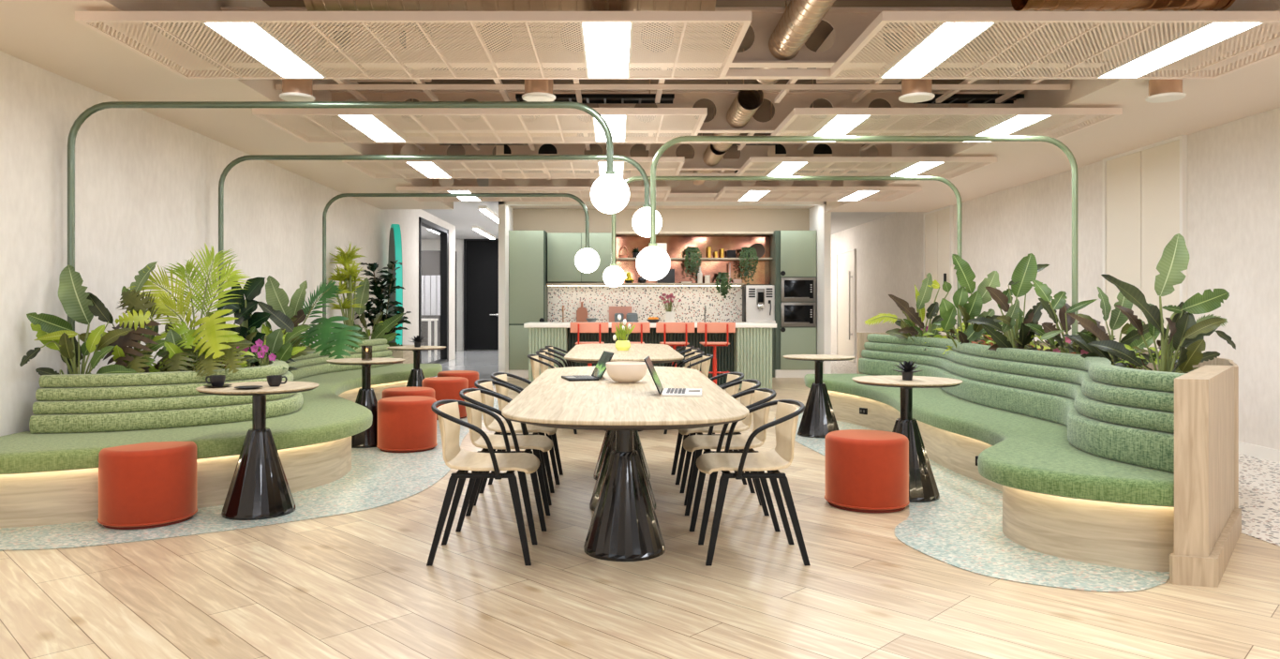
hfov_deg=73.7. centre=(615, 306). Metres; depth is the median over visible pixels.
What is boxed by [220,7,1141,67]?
beam
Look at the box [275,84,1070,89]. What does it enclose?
ceiling beam
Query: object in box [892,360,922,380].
spiky plant
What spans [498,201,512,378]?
trim
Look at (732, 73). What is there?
ceiling panel
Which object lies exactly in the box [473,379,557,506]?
armchair
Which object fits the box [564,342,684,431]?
dining table
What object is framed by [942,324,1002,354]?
shrub
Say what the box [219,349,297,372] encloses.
shrub
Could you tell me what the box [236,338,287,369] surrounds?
orchid plant
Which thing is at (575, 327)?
bar stool
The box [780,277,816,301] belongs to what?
oven
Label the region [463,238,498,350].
door
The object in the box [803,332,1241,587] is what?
bench
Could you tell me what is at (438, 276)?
vertical blind
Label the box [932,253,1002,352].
plant
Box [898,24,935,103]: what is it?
ceiling light
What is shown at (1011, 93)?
strut
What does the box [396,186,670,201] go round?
raft
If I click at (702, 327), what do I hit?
bar stool
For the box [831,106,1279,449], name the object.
wall
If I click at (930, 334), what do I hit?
shrub
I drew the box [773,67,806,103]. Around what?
strut
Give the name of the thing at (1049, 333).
plant
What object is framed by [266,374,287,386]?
coffee cup
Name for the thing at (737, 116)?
ventilation duct
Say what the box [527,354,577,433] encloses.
armchair
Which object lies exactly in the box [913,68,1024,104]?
cable tray
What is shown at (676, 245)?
wall shelf
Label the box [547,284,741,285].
light
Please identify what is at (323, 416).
seat cushion
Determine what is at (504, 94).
strut
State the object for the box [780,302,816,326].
oven
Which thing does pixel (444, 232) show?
window
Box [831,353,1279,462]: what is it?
baseboard
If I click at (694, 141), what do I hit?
rail
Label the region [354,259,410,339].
rubber plant
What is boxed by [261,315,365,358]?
monstera plant
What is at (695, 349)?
armchair
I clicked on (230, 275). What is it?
palm plant
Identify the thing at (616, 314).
canister
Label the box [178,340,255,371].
shrub
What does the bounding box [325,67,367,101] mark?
strut
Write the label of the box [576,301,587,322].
chopping board
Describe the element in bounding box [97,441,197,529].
pouffe
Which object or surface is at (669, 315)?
flower vase
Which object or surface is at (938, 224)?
door
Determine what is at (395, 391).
pouffe
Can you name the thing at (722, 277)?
trailing plant
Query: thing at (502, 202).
trim
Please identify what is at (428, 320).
meeting table
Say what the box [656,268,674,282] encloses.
storage box
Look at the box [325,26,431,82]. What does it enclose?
ventilation duct
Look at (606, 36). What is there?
raft
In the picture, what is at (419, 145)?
strut
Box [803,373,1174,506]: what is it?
seat cushion
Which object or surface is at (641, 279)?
round pot
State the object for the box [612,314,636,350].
flower vase
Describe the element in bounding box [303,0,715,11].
ceiling panel
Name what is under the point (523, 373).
plinth
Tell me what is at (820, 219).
trim
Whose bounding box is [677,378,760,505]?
armchair
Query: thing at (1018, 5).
ventilation duct
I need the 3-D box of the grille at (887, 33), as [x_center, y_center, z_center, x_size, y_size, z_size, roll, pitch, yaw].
[2.050,-2.030,6.647,0.560,0.200,0.005,0,0,0]
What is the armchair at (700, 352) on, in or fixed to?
on the floor
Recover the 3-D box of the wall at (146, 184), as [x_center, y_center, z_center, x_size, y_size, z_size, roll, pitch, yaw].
[-3.855,-0.520,7.550,0.150,3.500,25.100,0,0,0]
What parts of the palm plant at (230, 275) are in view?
stem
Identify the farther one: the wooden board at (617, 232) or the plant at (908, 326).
the wooden board at (617, 232)
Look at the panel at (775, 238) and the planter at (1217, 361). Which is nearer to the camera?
the planter at (1217, 361)
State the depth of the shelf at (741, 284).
14.92 m
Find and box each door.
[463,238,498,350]
[836,249,856,362]
[922,205,953,335]
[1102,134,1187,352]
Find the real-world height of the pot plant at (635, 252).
0.196 m
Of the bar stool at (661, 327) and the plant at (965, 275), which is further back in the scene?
the bar stool at (661, 327)
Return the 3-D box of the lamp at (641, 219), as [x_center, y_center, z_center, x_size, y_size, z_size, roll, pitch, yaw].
[-1.613,-0.082,7.850,4.079,2.623,0.274,0,0,0]
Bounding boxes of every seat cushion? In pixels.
[0,363,442,474]
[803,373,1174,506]
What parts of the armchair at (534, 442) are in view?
leg, backrest, leg, armrest, seat rail, seat, leg, leg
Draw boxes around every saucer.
[203,384,232,387]
[234,385,262,388]
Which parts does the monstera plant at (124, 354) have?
stem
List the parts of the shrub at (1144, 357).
stem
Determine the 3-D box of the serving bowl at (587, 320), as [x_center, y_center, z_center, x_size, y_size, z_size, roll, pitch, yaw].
[-0.420,0.249,15.000,0.220,0.080,0.220,0,0,0]
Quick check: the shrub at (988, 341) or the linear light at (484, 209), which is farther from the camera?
the linear light at (484, 209)
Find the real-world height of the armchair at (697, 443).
0.758 m
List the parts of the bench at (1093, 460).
panel, panel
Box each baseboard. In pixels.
[456,345,462,350]
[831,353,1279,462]
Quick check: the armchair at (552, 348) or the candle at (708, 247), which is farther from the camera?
the candle at (708, 247)
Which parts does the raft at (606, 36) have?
light trim, light panel, light trim, light panel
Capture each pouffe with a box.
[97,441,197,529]
[376,395,437,452]
[382,386,434,398]
[422,376,468,419]
[437,370,478,392]
[824,429,909,513]
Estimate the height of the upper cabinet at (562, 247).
0.860 m
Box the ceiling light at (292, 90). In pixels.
[279,79,315,101]
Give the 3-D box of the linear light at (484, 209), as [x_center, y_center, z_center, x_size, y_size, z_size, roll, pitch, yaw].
[-2.500,-1.850,17.500,0.140,0.080,3.000,0,0,0]
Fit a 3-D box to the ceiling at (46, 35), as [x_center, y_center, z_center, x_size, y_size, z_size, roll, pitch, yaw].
[-3.200,-1.920,4.400,1.160,0.700,18.800,0,0,0]
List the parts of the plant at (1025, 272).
stem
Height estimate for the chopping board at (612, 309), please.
0.290 m
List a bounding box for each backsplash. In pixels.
[548,286,743,322]
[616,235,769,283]
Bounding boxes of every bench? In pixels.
[0,338,442,527]
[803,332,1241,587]
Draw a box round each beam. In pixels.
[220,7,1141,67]
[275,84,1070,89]
[329,89,997,133]
[392,143,893,170]
[432,170,846,193]
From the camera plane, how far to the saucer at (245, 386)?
4.95 m
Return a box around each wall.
[0,50,455,436]
[421,238,498,350]
[512,208,809,322]
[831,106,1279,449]
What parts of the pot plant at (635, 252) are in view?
pot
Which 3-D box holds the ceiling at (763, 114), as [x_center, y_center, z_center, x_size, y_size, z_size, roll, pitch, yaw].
[0.000,-2.330,9.600,18.000,0.120,29.200,0,0,0]
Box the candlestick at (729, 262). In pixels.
[728,262,732,282]
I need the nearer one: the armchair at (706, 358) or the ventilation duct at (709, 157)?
the armchair at (706, 358)
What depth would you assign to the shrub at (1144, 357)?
5.37 m
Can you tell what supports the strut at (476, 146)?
attached to the strut at (361, 142)
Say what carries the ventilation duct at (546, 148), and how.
hanging from the ceiling at (763, 114)
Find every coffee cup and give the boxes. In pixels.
[205,374,225,386]
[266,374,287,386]
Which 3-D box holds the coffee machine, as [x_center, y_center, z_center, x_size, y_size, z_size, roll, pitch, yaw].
[2.510,-0.040,14.920,0.528,0.660,0.520,0,0,0]
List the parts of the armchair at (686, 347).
backrest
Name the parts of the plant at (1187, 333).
stem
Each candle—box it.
[707,246,711,257]
[720,248,724,257]
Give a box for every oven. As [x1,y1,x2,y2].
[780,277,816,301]
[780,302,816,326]
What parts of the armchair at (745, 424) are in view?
leg, leg, seat, seat rail, armrest, leg, backrest, leg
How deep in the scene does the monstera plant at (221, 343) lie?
5.82 m
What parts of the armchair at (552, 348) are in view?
backrest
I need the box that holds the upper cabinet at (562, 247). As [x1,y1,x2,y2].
[547,232,611,282]
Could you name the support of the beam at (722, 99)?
attached to the ceiling at (46, 35)
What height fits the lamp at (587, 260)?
2.623 m
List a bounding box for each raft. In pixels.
[74,11,751,79]
[252,107,707,142]
[342,156,684,178]
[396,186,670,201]
[714,186,922,201]
[735,156,997,178]
[769,107,1122,142]
[827,11,1279,79]
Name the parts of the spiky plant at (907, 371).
pot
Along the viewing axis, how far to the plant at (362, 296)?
11.89 m
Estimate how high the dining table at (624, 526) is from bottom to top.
0.750 m
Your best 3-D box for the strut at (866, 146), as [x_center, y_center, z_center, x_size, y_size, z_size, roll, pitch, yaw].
[2.700,-1.720,8.745,0.040,0.030,1.150,0,0,0]
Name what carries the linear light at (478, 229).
attached to the ceiling at (464, 215)
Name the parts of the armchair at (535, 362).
backrest, armrest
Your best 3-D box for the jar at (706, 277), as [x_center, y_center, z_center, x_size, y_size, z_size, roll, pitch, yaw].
[1.620,-0.481,15.080,0.096,0.140,0.096,0,0,0]
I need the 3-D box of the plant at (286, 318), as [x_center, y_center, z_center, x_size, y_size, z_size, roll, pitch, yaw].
[-3.318,0.145,9.037,0.840,0.943,0.595,0,0,-16]
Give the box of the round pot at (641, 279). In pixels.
[638,276,646,282]
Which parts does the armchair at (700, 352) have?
backrest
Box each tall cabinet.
[421,250,456,351]
[508,230,547,369]
[780,230,816,369]
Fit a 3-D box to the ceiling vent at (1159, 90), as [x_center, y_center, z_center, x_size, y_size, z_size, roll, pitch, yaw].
[3.800,-1.682,5.900,0.236,0.496,0.236,0,0,0]
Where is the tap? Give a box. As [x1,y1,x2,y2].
[561,305,566,322]
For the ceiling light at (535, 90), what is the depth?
5.82 m
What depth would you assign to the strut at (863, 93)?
6.86 m
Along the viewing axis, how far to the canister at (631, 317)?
14.94 m
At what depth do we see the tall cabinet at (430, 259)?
23.20 m
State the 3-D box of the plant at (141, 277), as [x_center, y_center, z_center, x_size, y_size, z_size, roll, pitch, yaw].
[-3.371,0.145,6.050,0.685,0.936,0.385,0,0,0]
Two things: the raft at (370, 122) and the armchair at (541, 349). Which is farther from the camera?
the armchair at (541, 349)
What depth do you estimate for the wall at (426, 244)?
24.00 m
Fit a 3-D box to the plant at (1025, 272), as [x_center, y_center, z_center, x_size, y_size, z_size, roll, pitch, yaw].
[3.195,0.050,6.898,0.640,0.964,0.632,0,0,0]
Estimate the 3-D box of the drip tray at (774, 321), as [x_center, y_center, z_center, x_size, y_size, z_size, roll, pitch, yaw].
[2.510,0.265,14.730,0.480,0.050,0.140,0,0,0]
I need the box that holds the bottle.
[697,266,702,282]
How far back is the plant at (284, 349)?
6.89 m
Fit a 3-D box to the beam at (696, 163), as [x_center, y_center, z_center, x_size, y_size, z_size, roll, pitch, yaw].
[0.440,-1.800,10.060,6.120,0.370,0.120,0,0,0]
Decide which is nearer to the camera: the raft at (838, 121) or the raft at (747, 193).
the raft at (838, 121)
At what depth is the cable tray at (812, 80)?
8.33 m
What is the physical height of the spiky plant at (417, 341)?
0.136 m
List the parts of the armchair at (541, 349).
backrest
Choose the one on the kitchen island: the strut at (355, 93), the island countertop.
the island countertop
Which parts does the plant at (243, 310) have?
stem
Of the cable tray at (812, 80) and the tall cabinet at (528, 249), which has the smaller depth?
the cable tray at (812, 80)
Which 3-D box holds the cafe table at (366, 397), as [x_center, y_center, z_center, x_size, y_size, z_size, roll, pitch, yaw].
[-2.220,0.853,7.600,0.680,0.755,0.680,0,0,0]
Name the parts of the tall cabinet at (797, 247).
door, door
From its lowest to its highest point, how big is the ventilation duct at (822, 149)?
0.280 m
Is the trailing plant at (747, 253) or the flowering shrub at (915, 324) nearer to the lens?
the flowering shrub at (915, 324)
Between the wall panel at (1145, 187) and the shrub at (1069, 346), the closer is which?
the shrub at (1069, 346)
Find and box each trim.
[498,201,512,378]
[498,201,826,205]
[809,201,831,373]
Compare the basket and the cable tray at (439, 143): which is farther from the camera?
the basket
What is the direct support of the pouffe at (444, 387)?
on the floor
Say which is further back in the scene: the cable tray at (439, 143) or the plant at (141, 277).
the cable tray at (439, 143)
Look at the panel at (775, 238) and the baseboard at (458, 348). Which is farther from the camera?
the baseboard at (458, 348)
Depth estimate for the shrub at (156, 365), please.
5.83 m
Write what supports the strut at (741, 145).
attached to the strut at (361, 142)
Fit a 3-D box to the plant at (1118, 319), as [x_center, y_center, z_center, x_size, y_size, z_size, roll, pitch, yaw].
[3.297,0.193,5.649,0.591,0.681,0.608,0,0,24]
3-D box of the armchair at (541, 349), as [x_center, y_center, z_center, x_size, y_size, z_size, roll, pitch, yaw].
[-0.602,0.851,9.644,0.524,0.758,0.574,0,0,-1]
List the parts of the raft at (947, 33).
light panel, light trim, light trim, light panel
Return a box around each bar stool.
[570,322,608,366]
[611,322,650,343]
[655,322,694,367]
[697,322,735,384]
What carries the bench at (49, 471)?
on the floor
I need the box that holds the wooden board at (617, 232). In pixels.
[615,231,773,235]
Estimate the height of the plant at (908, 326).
0.899 m
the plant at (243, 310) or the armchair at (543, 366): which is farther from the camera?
the armchair at (543, 366)
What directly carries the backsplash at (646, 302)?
attached to the wall at (549, 220)
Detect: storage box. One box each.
[656,242,666,252]
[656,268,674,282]
[726,250,735,257]
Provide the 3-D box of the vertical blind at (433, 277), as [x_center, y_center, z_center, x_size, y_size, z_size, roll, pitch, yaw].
[-4.800,-0.295,22.525,0.140,1.050,0.050,0,0,0]
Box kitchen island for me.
[523,322,776,388]
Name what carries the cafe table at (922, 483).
on the floor
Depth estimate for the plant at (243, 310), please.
6.73 m
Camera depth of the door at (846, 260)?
19.22 m
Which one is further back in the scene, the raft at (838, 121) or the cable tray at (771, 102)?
the cable tray at (771, 102)
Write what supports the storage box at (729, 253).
on the shelf at (617, 259)
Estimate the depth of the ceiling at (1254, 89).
7.48 m
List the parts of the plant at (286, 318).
stem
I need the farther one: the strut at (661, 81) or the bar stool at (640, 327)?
the bar stool at (640, 327)
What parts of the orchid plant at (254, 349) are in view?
flower, stem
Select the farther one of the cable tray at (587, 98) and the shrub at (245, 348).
the cable tray at (587, 98)
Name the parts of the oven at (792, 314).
door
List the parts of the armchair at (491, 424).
leg, backrest, leg, armrest, seat rail, seat, leg, leg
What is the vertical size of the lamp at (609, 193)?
2.623 m
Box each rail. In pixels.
[666,196,714,201]
[677,173,735,176]
[694,141,769,142]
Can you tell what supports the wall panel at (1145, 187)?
in the wall at (1233, 168)
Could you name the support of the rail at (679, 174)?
attached to the raft at (427, 169)
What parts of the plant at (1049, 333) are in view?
stem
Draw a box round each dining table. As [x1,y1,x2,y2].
[501,366,749,561]
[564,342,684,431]
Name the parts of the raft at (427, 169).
light panel, light trim, light panel, light trim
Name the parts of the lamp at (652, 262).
globe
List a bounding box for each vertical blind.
[421,275,424,314]
[424,275,430,314]
[431,275,436,314]
[436,275,440,314]
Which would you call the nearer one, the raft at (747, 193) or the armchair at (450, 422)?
the armchair at (450, 422)
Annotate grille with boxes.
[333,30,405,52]
[882,32,901,52]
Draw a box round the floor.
[0,350,1279,658]
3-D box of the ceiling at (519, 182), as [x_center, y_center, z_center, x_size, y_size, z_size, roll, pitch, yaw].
[1.640,-2.010,18.550,7.180,0.520,10.900,0,0,0]
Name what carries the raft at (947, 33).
hanging from the ceiling at (1254, 89)
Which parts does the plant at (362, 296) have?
stem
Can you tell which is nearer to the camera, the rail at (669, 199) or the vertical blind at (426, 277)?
the rail at (669, 199)
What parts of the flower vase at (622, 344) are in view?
stem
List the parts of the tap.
spout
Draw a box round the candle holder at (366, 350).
[361,345,372,360]
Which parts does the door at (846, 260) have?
handle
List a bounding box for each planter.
[941,334,1238,508]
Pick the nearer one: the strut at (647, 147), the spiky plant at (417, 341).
the strut at (647, 147)
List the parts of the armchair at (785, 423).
leg, leg, seat, seat rail, armrest, leg, backrest, leg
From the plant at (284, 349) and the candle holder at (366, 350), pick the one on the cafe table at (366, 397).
the candle holder at (366, 350)
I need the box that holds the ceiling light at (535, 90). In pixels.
[521,67,555,101]
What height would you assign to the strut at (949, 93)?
0.030 m
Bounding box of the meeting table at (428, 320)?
[421,318,438,357]
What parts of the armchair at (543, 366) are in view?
backrest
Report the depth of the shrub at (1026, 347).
6.69 m
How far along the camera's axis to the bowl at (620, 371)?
5.30 m
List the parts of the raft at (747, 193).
light trim, light panel, light trim, light panel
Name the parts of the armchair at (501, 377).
leg, backrest, armrest, leg, leg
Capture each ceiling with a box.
[0,0,453,208]
[262,0,1051,173]
[421,178,498,238]
[488,158,896,234]
[826,0,1279,211]
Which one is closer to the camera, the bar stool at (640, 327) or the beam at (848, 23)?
the beam at (848, 23)
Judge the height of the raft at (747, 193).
0.060 m
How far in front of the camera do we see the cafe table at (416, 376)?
9.94 m
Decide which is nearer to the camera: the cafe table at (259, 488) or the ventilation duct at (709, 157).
the cafe table at (259, 488)
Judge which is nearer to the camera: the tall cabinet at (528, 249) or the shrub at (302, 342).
the shrub at (302, 342)
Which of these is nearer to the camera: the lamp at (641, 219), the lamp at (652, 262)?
the lamp at (652, 262)
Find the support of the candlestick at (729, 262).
on the shelf at (741, 284)
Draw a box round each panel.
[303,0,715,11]
[723,68,830,79]
[769,230,780,369]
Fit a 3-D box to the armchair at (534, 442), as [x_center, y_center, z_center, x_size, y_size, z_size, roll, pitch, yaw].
[-0.619,0.851,4.852,0.524,0.758,0.574,0,0,-1]
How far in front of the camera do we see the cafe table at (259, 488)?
5.00 m
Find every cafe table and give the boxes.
[195,381,319,520]
[326,357,405,447]
[386,345,446,386]
[782,354,855,438]
[851,374,962,502]
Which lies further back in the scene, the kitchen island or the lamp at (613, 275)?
the kitchen island
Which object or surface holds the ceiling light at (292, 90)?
attached to the beam at (848, 23)
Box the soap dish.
[732,279,742,282]
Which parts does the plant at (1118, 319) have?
stem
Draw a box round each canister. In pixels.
[614,312,623,322]
[626,312,638,322]
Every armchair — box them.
[426,399,539,565]
[455,387,552,531]
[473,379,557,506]
[488,372,563,484]
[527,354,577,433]
[535,350,567,372]
[538,347,569,369]
[545,345,575,368]
[663,354,714,433]
[664,345,694,367]
[669,347,700,369]
[670,372,746,484]
[671,350,704,371]
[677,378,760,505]
[682,387,780,531]
[696,399,810,565]
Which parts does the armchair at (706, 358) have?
armrest, backrest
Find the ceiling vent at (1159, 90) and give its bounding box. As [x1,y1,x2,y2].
[1145,79,1186,103]
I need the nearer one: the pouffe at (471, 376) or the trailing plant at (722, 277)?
the pouffe at (471, 376)
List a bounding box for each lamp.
[67,101,629,373]
[218,154,661,317]
[322,193,599,317]
[603,176,961,328]
[636,135,1078,343]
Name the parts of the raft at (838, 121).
light trim, light panel, light trim, light panel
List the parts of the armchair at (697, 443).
leg, leg, seat, seat rail, armrest, leg, backrest, leg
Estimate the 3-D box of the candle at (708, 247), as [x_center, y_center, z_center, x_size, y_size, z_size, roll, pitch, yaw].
[1.660,-0.956,15.120,0.056,0.200,0.056,0,0,0]
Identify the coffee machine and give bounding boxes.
[742,284,775,323]
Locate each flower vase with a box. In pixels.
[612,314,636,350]
[658,293,681,322]
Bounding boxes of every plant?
[19,264,137,375]
[79,261,189,368]
[90,287,168,372]
[125,243,252,370]
[148,291,253,376]
[205,277,284,367]
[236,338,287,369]
[238,313,316,365]
[258,275,342,341]
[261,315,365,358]
[327,240,368,330]
[352,277,404,351]
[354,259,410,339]
[408,335,425,347]
[631,247,639,257]
[684,246,701,280]
[714,271,732,297]
[738,246,759,284]
[864,272,952,345]
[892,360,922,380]
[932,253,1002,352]
[966,253,1049,350]
[1025,280,1100,353]
[1062,286,1160,367]
[1087,233,1235,372]
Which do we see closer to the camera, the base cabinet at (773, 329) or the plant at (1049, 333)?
the plant at (1049, 333)
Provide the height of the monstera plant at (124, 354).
0.745 m
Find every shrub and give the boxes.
[137,359,193,372]
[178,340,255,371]
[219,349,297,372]
[289,337,312,355]
[910,324,941,337]
[922,322,983,351]
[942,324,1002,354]
[971,328,1050,350]
[1011,329,1072,353]
[1053,334,1139,369]
[1110,340,1198,372]
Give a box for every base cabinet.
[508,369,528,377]
[772,327,774,377]
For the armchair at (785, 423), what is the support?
on the floor
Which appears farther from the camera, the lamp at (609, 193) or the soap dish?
the soap dish
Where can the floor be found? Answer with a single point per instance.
(355, 585)
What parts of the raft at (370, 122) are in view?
light trim, light panel, light trim, light panel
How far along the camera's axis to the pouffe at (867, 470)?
5.10 m
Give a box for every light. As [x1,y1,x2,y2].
[471,225,495,238]
[478,205,498,223]
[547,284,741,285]
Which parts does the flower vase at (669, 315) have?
stem, flower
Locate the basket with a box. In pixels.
[618,245,628,257]
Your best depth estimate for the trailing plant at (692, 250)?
14.89 m
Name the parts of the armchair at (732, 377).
leg, leg, armrest, backrest, leg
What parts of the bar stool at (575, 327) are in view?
post, backrest, seat, post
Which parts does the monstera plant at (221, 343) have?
stem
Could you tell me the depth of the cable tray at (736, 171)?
11.30 m
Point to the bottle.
(700, 275)
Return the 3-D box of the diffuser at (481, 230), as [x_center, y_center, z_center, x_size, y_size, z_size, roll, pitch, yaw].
[-3.300,-1.816,21.500,0.100,0.012,2.940,0,0,0]
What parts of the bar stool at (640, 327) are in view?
backrest, post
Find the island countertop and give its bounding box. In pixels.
[523,322,776,327]
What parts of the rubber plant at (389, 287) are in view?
stem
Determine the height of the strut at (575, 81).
0.030 m
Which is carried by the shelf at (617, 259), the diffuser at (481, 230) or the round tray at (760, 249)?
the round tray at (760, 249)
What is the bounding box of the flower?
[1053,336,1088,354]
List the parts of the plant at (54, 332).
stem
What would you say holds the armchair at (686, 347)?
on the floor
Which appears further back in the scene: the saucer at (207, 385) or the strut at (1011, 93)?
the strut at (1011, 93)
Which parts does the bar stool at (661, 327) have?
post, seat, backrest, post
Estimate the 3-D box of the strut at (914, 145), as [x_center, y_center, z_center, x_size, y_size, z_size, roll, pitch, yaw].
[3.200,-1.720,8.745,0.040,0.030,1.150,0,0,0]
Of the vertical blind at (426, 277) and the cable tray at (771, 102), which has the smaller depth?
the cable tray at (771, 102)
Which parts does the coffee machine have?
panel, control panel, spout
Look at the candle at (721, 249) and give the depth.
15.10 m
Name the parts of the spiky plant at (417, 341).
pot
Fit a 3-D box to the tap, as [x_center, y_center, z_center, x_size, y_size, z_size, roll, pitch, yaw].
[-0.912,0.134,15.032,0.087,0.311,0.185,0,0,0]
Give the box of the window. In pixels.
[418,216,448,363]
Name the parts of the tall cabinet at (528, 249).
door, door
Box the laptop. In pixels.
[643,356,701,396]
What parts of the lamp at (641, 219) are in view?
globe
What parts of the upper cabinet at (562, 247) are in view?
door, door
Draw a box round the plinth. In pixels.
[774,369,814,377]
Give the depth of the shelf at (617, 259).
14.99 m
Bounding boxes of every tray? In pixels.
[439,143,528,145]
[503,170,629,173]
[515,46,674,104]
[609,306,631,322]
[731,102,778,145]
[734,170,857,173]
[746,320,775,323]
[749,242,764,257]
[779,79,955,135]
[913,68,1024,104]
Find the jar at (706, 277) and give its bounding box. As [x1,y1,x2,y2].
[704,275,710,282]
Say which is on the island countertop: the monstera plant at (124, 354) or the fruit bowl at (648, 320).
the fruit bowl at (648, 320)
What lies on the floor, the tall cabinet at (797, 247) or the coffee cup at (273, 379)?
the tall cabinet at (797, 247)
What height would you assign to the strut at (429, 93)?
0.030 m
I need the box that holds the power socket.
[859,407,867,414]
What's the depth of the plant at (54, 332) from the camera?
5.56 m
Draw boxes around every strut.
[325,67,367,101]
[360,142,956,143]
[408,67,438,101]
[413,143,425,149]
[470,143,479,149]
[487,67,510,101]
[527,143,535,149]
[570,67,581,103]
[584,133,590,149]
[645,133,652,149]
[654,67,667,103]
[737,133,754,149]
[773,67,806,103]
[797,143,808,149]
[851,79,883,103]
[861,143,875,149]
[907,143,922,149]
[935,67,994,103]
[995,67,1060,103]
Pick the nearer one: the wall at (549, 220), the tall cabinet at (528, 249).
the tall cabinet at (528, 249)
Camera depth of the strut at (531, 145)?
9.11 m
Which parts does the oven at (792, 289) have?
door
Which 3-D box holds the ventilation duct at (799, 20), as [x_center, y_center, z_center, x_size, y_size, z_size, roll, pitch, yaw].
[1.127,-1.954,4.650,0.223,0.631,3.340,0,0,0]
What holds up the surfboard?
on the floor
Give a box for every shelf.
[546,282,744,285]
[616,257,772,260]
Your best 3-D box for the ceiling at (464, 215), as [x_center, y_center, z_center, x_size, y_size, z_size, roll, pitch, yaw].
[-5.475,-2.080,19.400,7.050,0.379,9.600,0,0,0]
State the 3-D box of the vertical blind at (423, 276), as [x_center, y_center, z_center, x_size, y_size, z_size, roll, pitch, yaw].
[-5.120,-0.295,22.525,0.140,1.050,0.050,0,0,0]
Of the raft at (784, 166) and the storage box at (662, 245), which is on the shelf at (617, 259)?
the storage box at (662, 245)
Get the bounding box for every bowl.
[585,318,597,322]
[605,360,647,383]
[646,319,659,322]
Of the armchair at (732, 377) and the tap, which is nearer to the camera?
the armchair at (732, 377)
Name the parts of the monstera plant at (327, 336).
stem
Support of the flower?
on the shrub at (1069, 346)
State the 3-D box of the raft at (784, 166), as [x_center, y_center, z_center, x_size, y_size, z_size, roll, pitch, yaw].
[2.660,-1.520,9.365,2.540,0.060,1.150,0,0,0]
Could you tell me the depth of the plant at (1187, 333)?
5.00 m
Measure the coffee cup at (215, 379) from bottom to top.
0.062 m
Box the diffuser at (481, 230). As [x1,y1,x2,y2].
[473,228,494,238]
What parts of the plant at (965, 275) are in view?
stem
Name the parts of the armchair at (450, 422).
leg, backrest, leg, armrest, seat rail, seat, leg, leg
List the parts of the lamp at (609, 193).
globe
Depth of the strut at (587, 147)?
9.06 m
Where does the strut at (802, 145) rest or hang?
attached to the strut at (361, 142)
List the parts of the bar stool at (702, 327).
post, seat, backrest, post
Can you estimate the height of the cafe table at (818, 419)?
0.755 m
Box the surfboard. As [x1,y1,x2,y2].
[387,223,402,344]
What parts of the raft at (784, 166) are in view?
light trim, light panel, light trim, light panel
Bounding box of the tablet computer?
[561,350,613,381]
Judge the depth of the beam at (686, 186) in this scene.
12.22 m
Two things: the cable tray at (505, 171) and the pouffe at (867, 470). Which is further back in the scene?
the cable tray at (505, 171)
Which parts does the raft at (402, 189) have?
light panel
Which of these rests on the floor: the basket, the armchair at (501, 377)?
the armchair at (501, 377)
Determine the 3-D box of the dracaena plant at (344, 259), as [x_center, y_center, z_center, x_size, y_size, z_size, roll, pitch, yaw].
[-3.528,-0.139,11.284,0.505,1.480,0.661,0,0,0]
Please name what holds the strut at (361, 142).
attached to the ceiling at (46, 35)
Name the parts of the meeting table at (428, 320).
leg, leg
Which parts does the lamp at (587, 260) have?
globe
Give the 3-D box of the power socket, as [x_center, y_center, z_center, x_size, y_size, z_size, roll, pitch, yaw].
[2.394,1.010,8.249,0.062,0.060,0.086,0,0,0]
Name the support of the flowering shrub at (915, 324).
on the soil
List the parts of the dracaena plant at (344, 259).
stem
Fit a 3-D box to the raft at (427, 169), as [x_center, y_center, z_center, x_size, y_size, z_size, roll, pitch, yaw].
[-1.055,-1.520,9.365,3.530,0.060,1.150,0,0,0]
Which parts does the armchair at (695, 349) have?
backrest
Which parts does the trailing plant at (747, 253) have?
stem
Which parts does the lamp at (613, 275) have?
globe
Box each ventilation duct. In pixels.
[325,26,431,82]
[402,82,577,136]
[691,107,727,185]
[712,48,763,150]
[754,0,835,85]
[767,134,832,156]
[1011,0,1235,11]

